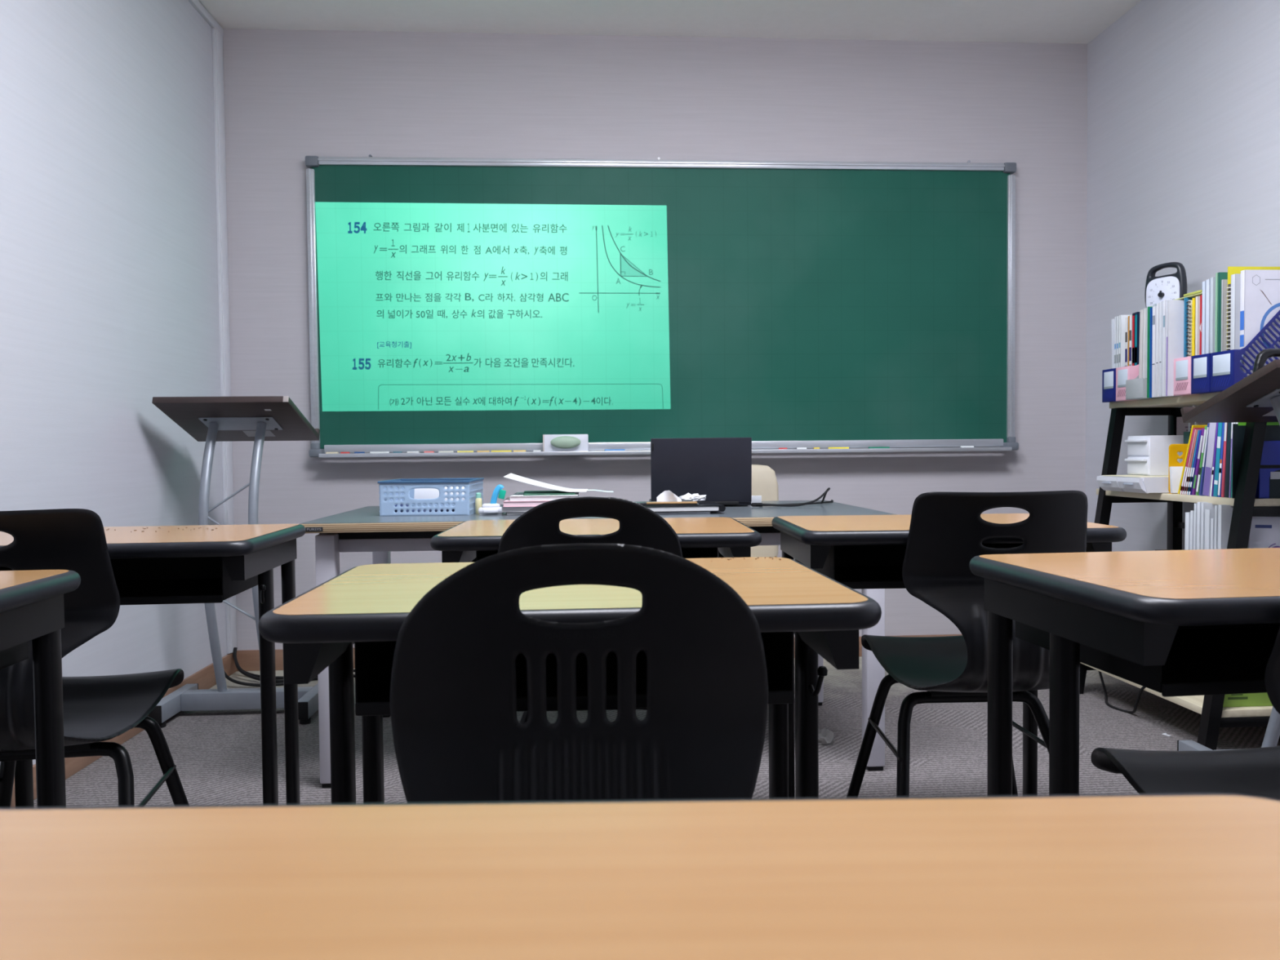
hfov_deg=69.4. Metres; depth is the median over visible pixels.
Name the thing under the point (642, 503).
ring binder
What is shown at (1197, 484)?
print
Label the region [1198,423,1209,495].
book
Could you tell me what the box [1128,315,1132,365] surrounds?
book
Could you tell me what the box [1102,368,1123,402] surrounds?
file box
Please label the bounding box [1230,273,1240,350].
binder
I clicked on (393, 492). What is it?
storage basket
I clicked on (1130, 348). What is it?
print
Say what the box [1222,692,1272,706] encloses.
book
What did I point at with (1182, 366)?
file box
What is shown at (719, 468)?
laptop
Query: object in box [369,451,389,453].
stick
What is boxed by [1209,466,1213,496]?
print
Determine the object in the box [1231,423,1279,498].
book
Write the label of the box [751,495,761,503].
notepad
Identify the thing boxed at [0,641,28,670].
tray
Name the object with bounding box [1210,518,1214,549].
book
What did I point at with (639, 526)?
chair
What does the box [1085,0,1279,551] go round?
wall
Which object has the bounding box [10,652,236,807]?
baseboard
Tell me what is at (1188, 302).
spiral notebook
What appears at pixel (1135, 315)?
print
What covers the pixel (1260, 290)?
book
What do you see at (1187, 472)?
print
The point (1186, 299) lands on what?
book
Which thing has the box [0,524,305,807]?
student desk
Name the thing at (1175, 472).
cards
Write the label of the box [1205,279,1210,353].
bundle
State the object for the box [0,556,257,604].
tray
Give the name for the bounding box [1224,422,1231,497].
book
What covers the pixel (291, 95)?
wall
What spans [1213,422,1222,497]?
book
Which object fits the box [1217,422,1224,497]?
book
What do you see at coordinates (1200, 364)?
file box
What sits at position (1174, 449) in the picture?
bookend
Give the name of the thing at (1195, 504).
book
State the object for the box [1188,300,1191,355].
spiral notebook
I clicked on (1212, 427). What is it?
book
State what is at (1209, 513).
book
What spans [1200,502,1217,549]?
book
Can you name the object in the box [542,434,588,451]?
holder
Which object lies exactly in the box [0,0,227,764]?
wall
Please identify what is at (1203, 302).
bundle
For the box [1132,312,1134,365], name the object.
book
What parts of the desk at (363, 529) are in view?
leg, leg, apron frame, leg, leg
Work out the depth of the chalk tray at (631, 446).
3.85 m
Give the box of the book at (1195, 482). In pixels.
[1191,428,1204,495]
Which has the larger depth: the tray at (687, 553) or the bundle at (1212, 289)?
the bundle at (1212, 289)
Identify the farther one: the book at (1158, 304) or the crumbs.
the book at (1158, 304)
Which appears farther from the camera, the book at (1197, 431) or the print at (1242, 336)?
the book at (1197, 431)
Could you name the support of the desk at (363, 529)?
on the floor
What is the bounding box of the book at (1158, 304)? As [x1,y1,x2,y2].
[1155,302,1159,396]
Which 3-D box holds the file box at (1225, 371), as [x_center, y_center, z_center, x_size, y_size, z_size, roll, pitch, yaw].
[1.843,-0.415,2.749,0.236,0.300,0.101,-1,2,-3]
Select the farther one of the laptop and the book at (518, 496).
the laptop
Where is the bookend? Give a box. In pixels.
[1168,444,1187,493]
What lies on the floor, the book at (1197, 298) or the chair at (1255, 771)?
the chair at (1255, 771)
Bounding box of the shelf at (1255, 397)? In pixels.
[1177,359,1279,751]
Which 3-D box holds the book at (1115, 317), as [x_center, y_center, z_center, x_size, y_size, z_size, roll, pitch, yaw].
[1.814,-0.438,3.349,0.190,0.305,0.010,-1,2,-3]
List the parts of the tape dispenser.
lever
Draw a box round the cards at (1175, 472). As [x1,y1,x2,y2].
[1168,466,1183,493]
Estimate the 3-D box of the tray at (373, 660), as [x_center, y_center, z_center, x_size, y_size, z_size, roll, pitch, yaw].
[-0.081,0.202,1.194,0.490,0.100,0.331,-1,2,-4]
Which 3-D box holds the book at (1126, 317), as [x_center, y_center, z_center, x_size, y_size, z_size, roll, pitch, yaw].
[1.819,-0.431,3.282,0.190,0.294,0.012,-1,2,-3]
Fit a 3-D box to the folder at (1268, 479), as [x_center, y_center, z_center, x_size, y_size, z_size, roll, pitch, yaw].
[1.872,-0.031,2.665,0.192,0.165,0.020,-1,2,-3]
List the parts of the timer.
dial knob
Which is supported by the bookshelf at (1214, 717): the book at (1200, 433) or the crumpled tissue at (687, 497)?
the book at (1200, 433)
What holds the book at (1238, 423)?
on the bookshelf at (1214, 717)
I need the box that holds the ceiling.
[198,0,1141,44]
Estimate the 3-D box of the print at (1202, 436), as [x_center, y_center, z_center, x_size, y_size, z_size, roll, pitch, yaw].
[1.715,-0.100,2.828,0.001,0.073,0.009,-1,14,-3]
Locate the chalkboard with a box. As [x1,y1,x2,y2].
[305,154,1018,457]
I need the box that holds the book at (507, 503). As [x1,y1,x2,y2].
[503,496,550,506]
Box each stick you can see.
[325,452,338,453]
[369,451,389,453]
[406,451,419,453]
[438,450,453,452]
[457,450,473,452]
[476,450,489,452]
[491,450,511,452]
[604,448,625,450]
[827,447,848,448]
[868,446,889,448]
[960,445,973,447]
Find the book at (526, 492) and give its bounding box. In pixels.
[523,490,575,495]
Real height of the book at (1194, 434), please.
0.204 m
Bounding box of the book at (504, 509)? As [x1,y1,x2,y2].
[502,506,533,512]
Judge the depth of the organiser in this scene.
2.62 m
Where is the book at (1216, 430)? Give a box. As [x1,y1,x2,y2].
[1209,422,1217,496]
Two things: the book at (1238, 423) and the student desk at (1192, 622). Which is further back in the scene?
the book at (1238, 423)
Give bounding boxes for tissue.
[657,490,681,502]
[679,493,706,501]
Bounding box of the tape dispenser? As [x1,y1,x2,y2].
[478,484,506,515]
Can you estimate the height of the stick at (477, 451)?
0.012 m
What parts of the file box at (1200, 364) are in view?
panel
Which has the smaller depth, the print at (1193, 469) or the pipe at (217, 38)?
the print at (1193, 469)
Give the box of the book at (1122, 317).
[1118,315,1129,367]
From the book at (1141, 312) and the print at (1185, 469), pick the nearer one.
the print at (1185, 469)
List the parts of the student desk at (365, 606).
support rail, leg, leg, leg, leg, support rail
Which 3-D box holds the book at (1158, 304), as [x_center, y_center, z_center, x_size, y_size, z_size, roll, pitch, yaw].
[1.793,-0.427,3.039,0.190,0.306,0.009,-1,2,-3]
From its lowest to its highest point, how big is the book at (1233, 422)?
0.250 m
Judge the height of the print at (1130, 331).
0.036 m
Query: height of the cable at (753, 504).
0.056 m
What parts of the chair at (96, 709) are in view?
leg, seat rail, backrest, seat, leg, leg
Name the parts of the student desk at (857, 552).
leg, support rail, leg, support rail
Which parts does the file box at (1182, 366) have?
panel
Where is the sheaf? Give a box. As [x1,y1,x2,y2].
[1111,319,1114,368]
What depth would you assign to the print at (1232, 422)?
2.69 m
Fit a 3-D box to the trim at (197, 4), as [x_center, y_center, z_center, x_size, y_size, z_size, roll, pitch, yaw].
[-1.508,-1.721,0.611,0.014,0.032,6.308,-1,2,-3]
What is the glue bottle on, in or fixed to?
on the desk at (363, 529)
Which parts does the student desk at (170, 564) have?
leg, support rail, leg, leg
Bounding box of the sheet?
[1226,266,1279,350]
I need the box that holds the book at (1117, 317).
[1116,315,1119,368]
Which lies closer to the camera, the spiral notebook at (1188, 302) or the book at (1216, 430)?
the book at (1216, 430)
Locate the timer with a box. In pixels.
[1144,262,1187,307]
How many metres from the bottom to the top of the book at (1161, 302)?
0.309 m
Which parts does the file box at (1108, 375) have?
panel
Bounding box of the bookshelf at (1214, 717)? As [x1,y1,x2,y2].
[1079,391,1279,750]
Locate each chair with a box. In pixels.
[0,508,189,807]
[390,542,768,802]
[497,496,683,724]
[751,464,795,702]
[846,490,1088,797]
[1090,626,1279,799]
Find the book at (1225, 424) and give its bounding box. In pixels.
[1221,422,1227,497]
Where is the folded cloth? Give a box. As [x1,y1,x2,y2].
[394,499,464,512]
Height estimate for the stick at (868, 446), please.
0.012 m
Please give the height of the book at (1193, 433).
0.208 m
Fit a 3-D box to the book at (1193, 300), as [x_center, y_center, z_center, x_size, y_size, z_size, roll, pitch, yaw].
[1.841,-0.424,2.922,0.190,0.302,0.013,-1,2,-3]
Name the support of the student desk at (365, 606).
on the floor
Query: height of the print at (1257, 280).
0.032 m
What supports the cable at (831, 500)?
on the desk at (363, 529)
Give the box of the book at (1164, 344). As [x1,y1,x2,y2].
[1162,299,1184,396]
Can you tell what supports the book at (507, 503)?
on the book at (504, 509)
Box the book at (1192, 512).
[1190,510,1194,549]
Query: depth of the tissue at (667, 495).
2.67 m
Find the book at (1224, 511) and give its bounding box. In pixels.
[1217,504,1279,549]
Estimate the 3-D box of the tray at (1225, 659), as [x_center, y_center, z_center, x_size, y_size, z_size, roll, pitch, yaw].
[0.825,0.191,1.249,0.490,0.100,0.331,-1,2,-6]
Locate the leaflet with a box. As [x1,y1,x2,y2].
[586,489,613,492]
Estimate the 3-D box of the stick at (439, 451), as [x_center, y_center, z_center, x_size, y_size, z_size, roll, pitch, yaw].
[-0.793,-0.113,3.775,0.060,0.012,0.012,0,2,2]
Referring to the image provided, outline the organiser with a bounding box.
[643,502,725,512]
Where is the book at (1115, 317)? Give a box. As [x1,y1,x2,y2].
[1114,316,1116,368]
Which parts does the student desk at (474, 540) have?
support rail, leg, support rail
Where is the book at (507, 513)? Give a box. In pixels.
[506,511,525,515]
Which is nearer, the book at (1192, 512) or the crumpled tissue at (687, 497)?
the crumpled tissue at (687, 497)
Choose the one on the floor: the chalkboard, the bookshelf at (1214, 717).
the bookshelf at (1214, 717)
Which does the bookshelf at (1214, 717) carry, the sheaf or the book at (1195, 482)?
the book at (1195, 482)
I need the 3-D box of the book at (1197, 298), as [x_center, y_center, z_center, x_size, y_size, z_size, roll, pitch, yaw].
[1.842,-0.424,2.907,0.190,0.304,0.011,-1,2,-3]
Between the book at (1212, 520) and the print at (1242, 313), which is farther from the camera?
the book at (1212, 520)
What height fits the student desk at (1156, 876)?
0.735 m
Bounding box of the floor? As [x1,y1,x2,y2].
[33,656,1279,807]
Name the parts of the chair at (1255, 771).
seat, backrest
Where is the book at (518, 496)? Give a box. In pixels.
[510,492,579,501]
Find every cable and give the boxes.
[751,487,830,506]
[763,499,833,506]
[1098,671,1145,713]
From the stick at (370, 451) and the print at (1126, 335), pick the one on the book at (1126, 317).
the print at (1126, 335)
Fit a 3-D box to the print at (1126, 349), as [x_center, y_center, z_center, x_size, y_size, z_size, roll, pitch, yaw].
[1.724,-0.442,3.276,0.001,0.047,0.010,-1,2,-3]
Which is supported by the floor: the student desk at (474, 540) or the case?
the student desk at (474, 540)
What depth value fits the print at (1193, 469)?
2.87 m
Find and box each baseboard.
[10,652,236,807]
[236,634,962,671]
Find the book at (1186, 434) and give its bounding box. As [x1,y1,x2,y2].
[1183,431,1190,444]
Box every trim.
[187,0,223,36]
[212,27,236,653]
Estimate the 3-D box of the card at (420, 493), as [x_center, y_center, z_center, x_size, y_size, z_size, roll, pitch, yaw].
[-0.613,0.040,2.838,0.160,0.049,0.016,-1,2,-1]
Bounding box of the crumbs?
[692,556,782,561]
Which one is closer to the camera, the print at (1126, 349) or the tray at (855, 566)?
the tray at (855, 566)
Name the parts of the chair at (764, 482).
backrest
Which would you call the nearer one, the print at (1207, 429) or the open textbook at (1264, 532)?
the open textbook at (1264, 532)
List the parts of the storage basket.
panel, panel, panel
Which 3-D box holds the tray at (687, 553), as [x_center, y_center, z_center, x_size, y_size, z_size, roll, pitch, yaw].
[-0.091,0.176,2.036,0.490,0.100,0.331,-1,2,-2]
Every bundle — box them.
[224,647,355,686]
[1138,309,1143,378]
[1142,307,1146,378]
[1145,306,1147,377]
[1201,280,1205,354]
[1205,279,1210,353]
[1209,277,1215,353]
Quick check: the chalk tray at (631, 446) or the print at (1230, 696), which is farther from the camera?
the chalk tray at (631, 446)
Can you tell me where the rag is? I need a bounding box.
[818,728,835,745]
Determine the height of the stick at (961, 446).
0.012 m
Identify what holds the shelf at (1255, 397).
on the floor
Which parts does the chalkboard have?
frame rail, frame rail, frame rail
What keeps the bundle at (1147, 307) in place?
in the file box at (1135, 388)
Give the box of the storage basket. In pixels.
[377,477,484,515]
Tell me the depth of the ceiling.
3.69 m
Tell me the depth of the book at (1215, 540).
2.71 m
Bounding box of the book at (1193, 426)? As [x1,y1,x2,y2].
[1177,425,1207,493]
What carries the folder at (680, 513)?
on the desk at (363, 529)
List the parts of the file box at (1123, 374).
panel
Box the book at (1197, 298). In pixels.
[1195,296,1199,355]
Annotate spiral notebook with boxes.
[1186,299,1191,356]
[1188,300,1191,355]
[1226,284,1231,350]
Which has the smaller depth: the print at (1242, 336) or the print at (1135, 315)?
the print at (1242, 336)
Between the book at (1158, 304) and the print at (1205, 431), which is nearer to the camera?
the print at (1205, 431)
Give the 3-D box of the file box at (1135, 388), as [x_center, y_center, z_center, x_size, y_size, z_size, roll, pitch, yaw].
[1.802,-0.405,3.155,0.235,0.255,0.101,-1,2,-3]
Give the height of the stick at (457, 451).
0.012 m
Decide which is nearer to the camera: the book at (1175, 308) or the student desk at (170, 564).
the student desk at (170, 564)
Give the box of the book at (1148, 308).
[1146,306,1152,397]
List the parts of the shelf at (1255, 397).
mounting plate, post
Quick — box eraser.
[550,435,580,448]
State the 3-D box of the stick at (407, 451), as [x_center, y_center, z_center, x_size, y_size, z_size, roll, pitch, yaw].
[-0.922,-0.111,3.755,0.050,0.012,0.012,0,2,8]
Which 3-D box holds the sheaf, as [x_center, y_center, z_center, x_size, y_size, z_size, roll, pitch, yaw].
[1.813,-0.436,3.367,0.190,0.300,0.010,-1,1,-3]
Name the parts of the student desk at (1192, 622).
leg, leg, support rail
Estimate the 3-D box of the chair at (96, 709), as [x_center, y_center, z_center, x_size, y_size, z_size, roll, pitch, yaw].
[-1.070,0.448,1.676,0.451,0.812,0.508,-1,2,-9]
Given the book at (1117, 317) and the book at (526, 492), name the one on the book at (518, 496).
the book at (526, 492)
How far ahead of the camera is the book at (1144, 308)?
3.16 m
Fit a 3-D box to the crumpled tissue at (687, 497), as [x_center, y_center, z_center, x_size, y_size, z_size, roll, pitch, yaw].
[0.153,0.049,2.707,0.084,0.024,0.056,-1,2,-3]
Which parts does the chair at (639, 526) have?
leg, backrest, seat rail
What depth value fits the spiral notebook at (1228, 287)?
2.76 m
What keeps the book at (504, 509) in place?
on the book at (507, 513)
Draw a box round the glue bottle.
[475,492,482,513]
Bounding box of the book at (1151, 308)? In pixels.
[1149,307,1152,397]
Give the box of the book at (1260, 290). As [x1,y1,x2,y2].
[1240,269,1279,377]
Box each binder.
[633,501,698,505]
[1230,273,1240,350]
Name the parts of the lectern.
post, mounting plate, post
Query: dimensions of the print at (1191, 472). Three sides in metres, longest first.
0.086 x 0.006 x 0.001 m
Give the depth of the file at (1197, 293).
2.92 m
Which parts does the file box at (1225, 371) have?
panel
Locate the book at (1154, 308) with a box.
[1151,306,1167,397]
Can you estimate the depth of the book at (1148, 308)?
3.08 m
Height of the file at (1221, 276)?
0.360 m
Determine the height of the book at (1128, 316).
0.296 m
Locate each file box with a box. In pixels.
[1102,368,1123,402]
[1115,364,1138,400]
[1125,375,1158,399]
[1173,354,1200,395]
[1191,353,1218,394]
[1209,310,1279,391]
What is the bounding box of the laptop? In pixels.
[648,437,751,505]
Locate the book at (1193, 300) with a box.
[1191,297,1195,355]
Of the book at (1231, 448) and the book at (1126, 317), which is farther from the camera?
the book at (1126, 317)
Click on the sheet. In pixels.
(1231, 270)
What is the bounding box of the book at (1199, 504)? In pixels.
[1196,502,1208,549]
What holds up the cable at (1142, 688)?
on the floor
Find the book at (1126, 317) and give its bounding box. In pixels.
[1124,316,1128,366]
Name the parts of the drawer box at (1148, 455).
drawer, drawer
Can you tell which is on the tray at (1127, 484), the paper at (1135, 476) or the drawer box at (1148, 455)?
the paper at (1135, 476)
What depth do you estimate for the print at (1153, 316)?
3.05 m
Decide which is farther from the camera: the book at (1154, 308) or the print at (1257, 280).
the book at (1154, 308)
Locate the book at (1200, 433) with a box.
[1188,430,1201,494]
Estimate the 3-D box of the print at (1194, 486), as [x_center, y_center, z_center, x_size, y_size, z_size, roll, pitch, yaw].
[1.715,0.005,2.855,0.001,0.042,0.009,-1,14,-3]
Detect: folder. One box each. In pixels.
[656,511,711,514]
[1255,440,1279,498]
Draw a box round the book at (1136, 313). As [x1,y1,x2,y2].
[1134,311,1139,365]
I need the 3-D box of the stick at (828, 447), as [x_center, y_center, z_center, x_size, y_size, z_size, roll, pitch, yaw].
[0.830,-0.131,3.862,0.085,0.012,0.012,0,2,2]
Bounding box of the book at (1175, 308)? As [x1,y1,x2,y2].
[1165,300,1184,395]
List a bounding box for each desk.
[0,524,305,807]
[0,569,80,807]
[0,793,1279,959]
[257,556,881,804]
[298,500,897,787]
[430,517,761,562]
[771,513,1126,798]
[968,547,1279,795]
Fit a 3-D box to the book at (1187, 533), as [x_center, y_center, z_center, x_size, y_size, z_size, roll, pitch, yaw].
[1.784,0.226,2.853,0.200,0.255,0.019,-1,2,-3]
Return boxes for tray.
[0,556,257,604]
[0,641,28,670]
[319,438,1012,457]
[354,631,794,715]
[475,547,717,560]
[813,543,1022,589]
[1015,621,1279,697]
[1096,475,1168,493]
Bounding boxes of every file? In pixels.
[1175,289,1202,299]
[1199,294,1202,355]
[1214,272,1217,352]
[1217,272,1227,351]
[1221,279,1227,351]
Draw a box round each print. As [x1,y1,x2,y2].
[1124,332,1127,342]
[1124,348,1127,362]
[1128,329,1131,340]
[1128,346,1131,360]
[1134,314,1137,365]
[1152,315,1155,324]
[1165,337,1167,395]
[1177,425,1193,493]
[1179,466,1186,493]
[1182,466,1188,494]
[1184,467,1190,494]
[1186,467,1192,494]
[1188,467,1195,494]
[1192,475,1196,488]
[1195,474,1199,491]
[1197,435,1203,458]
[1201,429,1206,453]
[1202,426,1208,466]
[1203,466,1211,496]
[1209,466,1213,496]
[1216,436,1221,448]
[1217,463,1222,495]
[1223,422,1226,440]
[1227,693,1248,699]
[1231,422,1232,439]
[1240,311,1244,330]
[1240,334,1244,346]
[1240,354,1243,371]
[1252,275,1279,285]
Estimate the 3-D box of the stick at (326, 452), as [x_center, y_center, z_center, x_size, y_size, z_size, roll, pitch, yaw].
[-1.252,-0.107,3.759,0.050,0.012,0.012,0,2,8]
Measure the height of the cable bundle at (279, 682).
0.125 m
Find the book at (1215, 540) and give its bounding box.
[1213,505,1217,549]
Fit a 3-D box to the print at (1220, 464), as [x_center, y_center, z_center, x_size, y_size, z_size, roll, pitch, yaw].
[1.721,-0.002,2.743,0.001,0.095,0.008,-1,6,-3]
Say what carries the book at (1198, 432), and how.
on the bookshelf at (1214, 717)
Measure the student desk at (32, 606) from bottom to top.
0.735 m
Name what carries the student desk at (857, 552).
on the floor
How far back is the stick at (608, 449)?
3.81 m
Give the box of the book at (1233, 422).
[1231,422,1235,497]
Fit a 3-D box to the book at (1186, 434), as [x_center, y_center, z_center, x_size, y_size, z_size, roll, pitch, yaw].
[1.881,-0.061,3.075,0.130,0.200,0.030,-1,2,-3]
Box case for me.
[1253,348,1279,372]
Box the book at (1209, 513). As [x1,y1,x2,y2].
[1204,509,1214,549]
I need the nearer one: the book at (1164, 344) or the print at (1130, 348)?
the book at (1164, 344)
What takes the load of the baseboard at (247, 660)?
attached to the wall at (291, 95)
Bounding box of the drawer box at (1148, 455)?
[1124,435,1183,475]
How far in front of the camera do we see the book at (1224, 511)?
2.69 m
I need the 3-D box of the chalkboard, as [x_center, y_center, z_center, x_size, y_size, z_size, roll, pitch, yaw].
[0.128,-0.729,3.844,2.970,1.243,0.117,-1,2,-3]
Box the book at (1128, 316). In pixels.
[1128,315,1129,365]
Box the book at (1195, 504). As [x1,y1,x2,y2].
[1193,503,1197,549]
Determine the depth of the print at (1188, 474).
2.89 m
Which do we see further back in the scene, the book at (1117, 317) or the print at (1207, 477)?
the book at (1117, 317)
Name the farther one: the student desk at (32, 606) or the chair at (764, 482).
the chair at (764, 482)
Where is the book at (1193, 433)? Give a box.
[1179,427,1204,494]
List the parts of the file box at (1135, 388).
panel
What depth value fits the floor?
2.78 m
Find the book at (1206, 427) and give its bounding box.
[1195,426,1207,495]
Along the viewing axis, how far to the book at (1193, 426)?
2.89 m
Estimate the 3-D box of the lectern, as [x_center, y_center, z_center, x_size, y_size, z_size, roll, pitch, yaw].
[-1.366,0.267,3.188,0.510,1.086,0.364,-1,2,-3]
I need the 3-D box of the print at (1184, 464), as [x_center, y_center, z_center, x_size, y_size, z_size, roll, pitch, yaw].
[1.711,-0.063,2.898,0.001,0.225,0.006,-1,19,-3]
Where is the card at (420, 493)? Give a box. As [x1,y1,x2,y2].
[413,486,464,500]
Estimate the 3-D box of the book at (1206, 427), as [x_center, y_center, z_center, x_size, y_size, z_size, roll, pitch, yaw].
[1.815,-0.059,2.830,0.200,0.213,0.050,-1,2,-3]
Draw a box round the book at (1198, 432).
[1186,430,1199,494]
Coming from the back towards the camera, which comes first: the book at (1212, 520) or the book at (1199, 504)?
the book at (1199, 504)
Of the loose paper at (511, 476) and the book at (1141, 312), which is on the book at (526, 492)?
the loose paper at (511, 476)
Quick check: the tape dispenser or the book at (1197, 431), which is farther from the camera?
the book at (1197, 431)
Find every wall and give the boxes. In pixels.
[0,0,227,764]
[222,28,1087,650]
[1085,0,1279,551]
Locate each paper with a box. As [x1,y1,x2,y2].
[503,473,587,492]
[1102,475,1168,477]
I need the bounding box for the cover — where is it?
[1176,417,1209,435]
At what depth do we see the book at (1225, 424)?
2.72 m
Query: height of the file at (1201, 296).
0.306 m
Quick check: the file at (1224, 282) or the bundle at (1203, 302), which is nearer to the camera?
the file at (1224, 282)
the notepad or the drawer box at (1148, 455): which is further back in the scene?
the drawer box at (1148, 455)
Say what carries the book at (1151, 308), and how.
on the bookshelf at (1214, 717)
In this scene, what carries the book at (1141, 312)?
in the file box at (1135, 388)
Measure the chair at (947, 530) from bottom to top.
0.812 m
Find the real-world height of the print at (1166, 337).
0.191 m
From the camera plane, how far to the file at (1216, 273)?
2.81 m
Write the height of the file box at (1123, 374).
0.255 m
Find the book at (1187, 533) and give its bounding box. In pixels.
[1184,512,1190,550]
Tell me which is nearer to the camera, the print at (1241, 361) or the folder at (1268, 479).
the folder at (1268, 479)
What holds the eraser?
on the chalkboard
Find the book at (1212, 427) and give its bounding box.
[1202,422,1216,496]
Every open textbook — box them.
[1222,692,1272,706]
[1247,516,1279,548]
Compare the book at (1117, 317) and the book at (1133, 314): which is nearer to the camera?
the book at (1133, 314)
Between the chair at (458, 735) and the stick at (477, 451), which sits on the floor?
the chair at (458, 735)
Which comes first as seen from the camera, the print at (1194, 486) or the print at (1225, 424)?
the print at (1225, 424)
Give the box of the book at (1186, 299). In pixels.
[1183,297,1195,357]
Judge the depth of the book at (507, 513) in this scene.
2.65 m
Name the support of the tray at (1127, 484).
on the bookshelf at (1214, 717)
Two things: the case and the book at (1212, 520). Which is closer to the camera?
the case
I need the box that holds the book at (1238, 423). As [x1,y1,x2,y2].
[1235,422,1279,425]
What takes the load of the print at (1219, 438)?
attached to the book at (1220, 424)
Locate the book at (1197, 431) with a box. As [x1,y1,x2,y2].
[1184,430,1198,494]
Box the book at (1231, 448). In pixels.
[1228,422,1233,497]
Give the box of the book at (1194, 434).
[1182,429,1201,494]
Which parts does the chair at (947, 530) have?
leg, leg, seat, seat rail, backrest, leg, leg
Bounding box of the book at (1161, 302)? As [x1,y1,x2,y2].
[1159,301,1163,396]
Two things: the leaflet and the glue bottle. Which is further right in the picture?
the leaflet

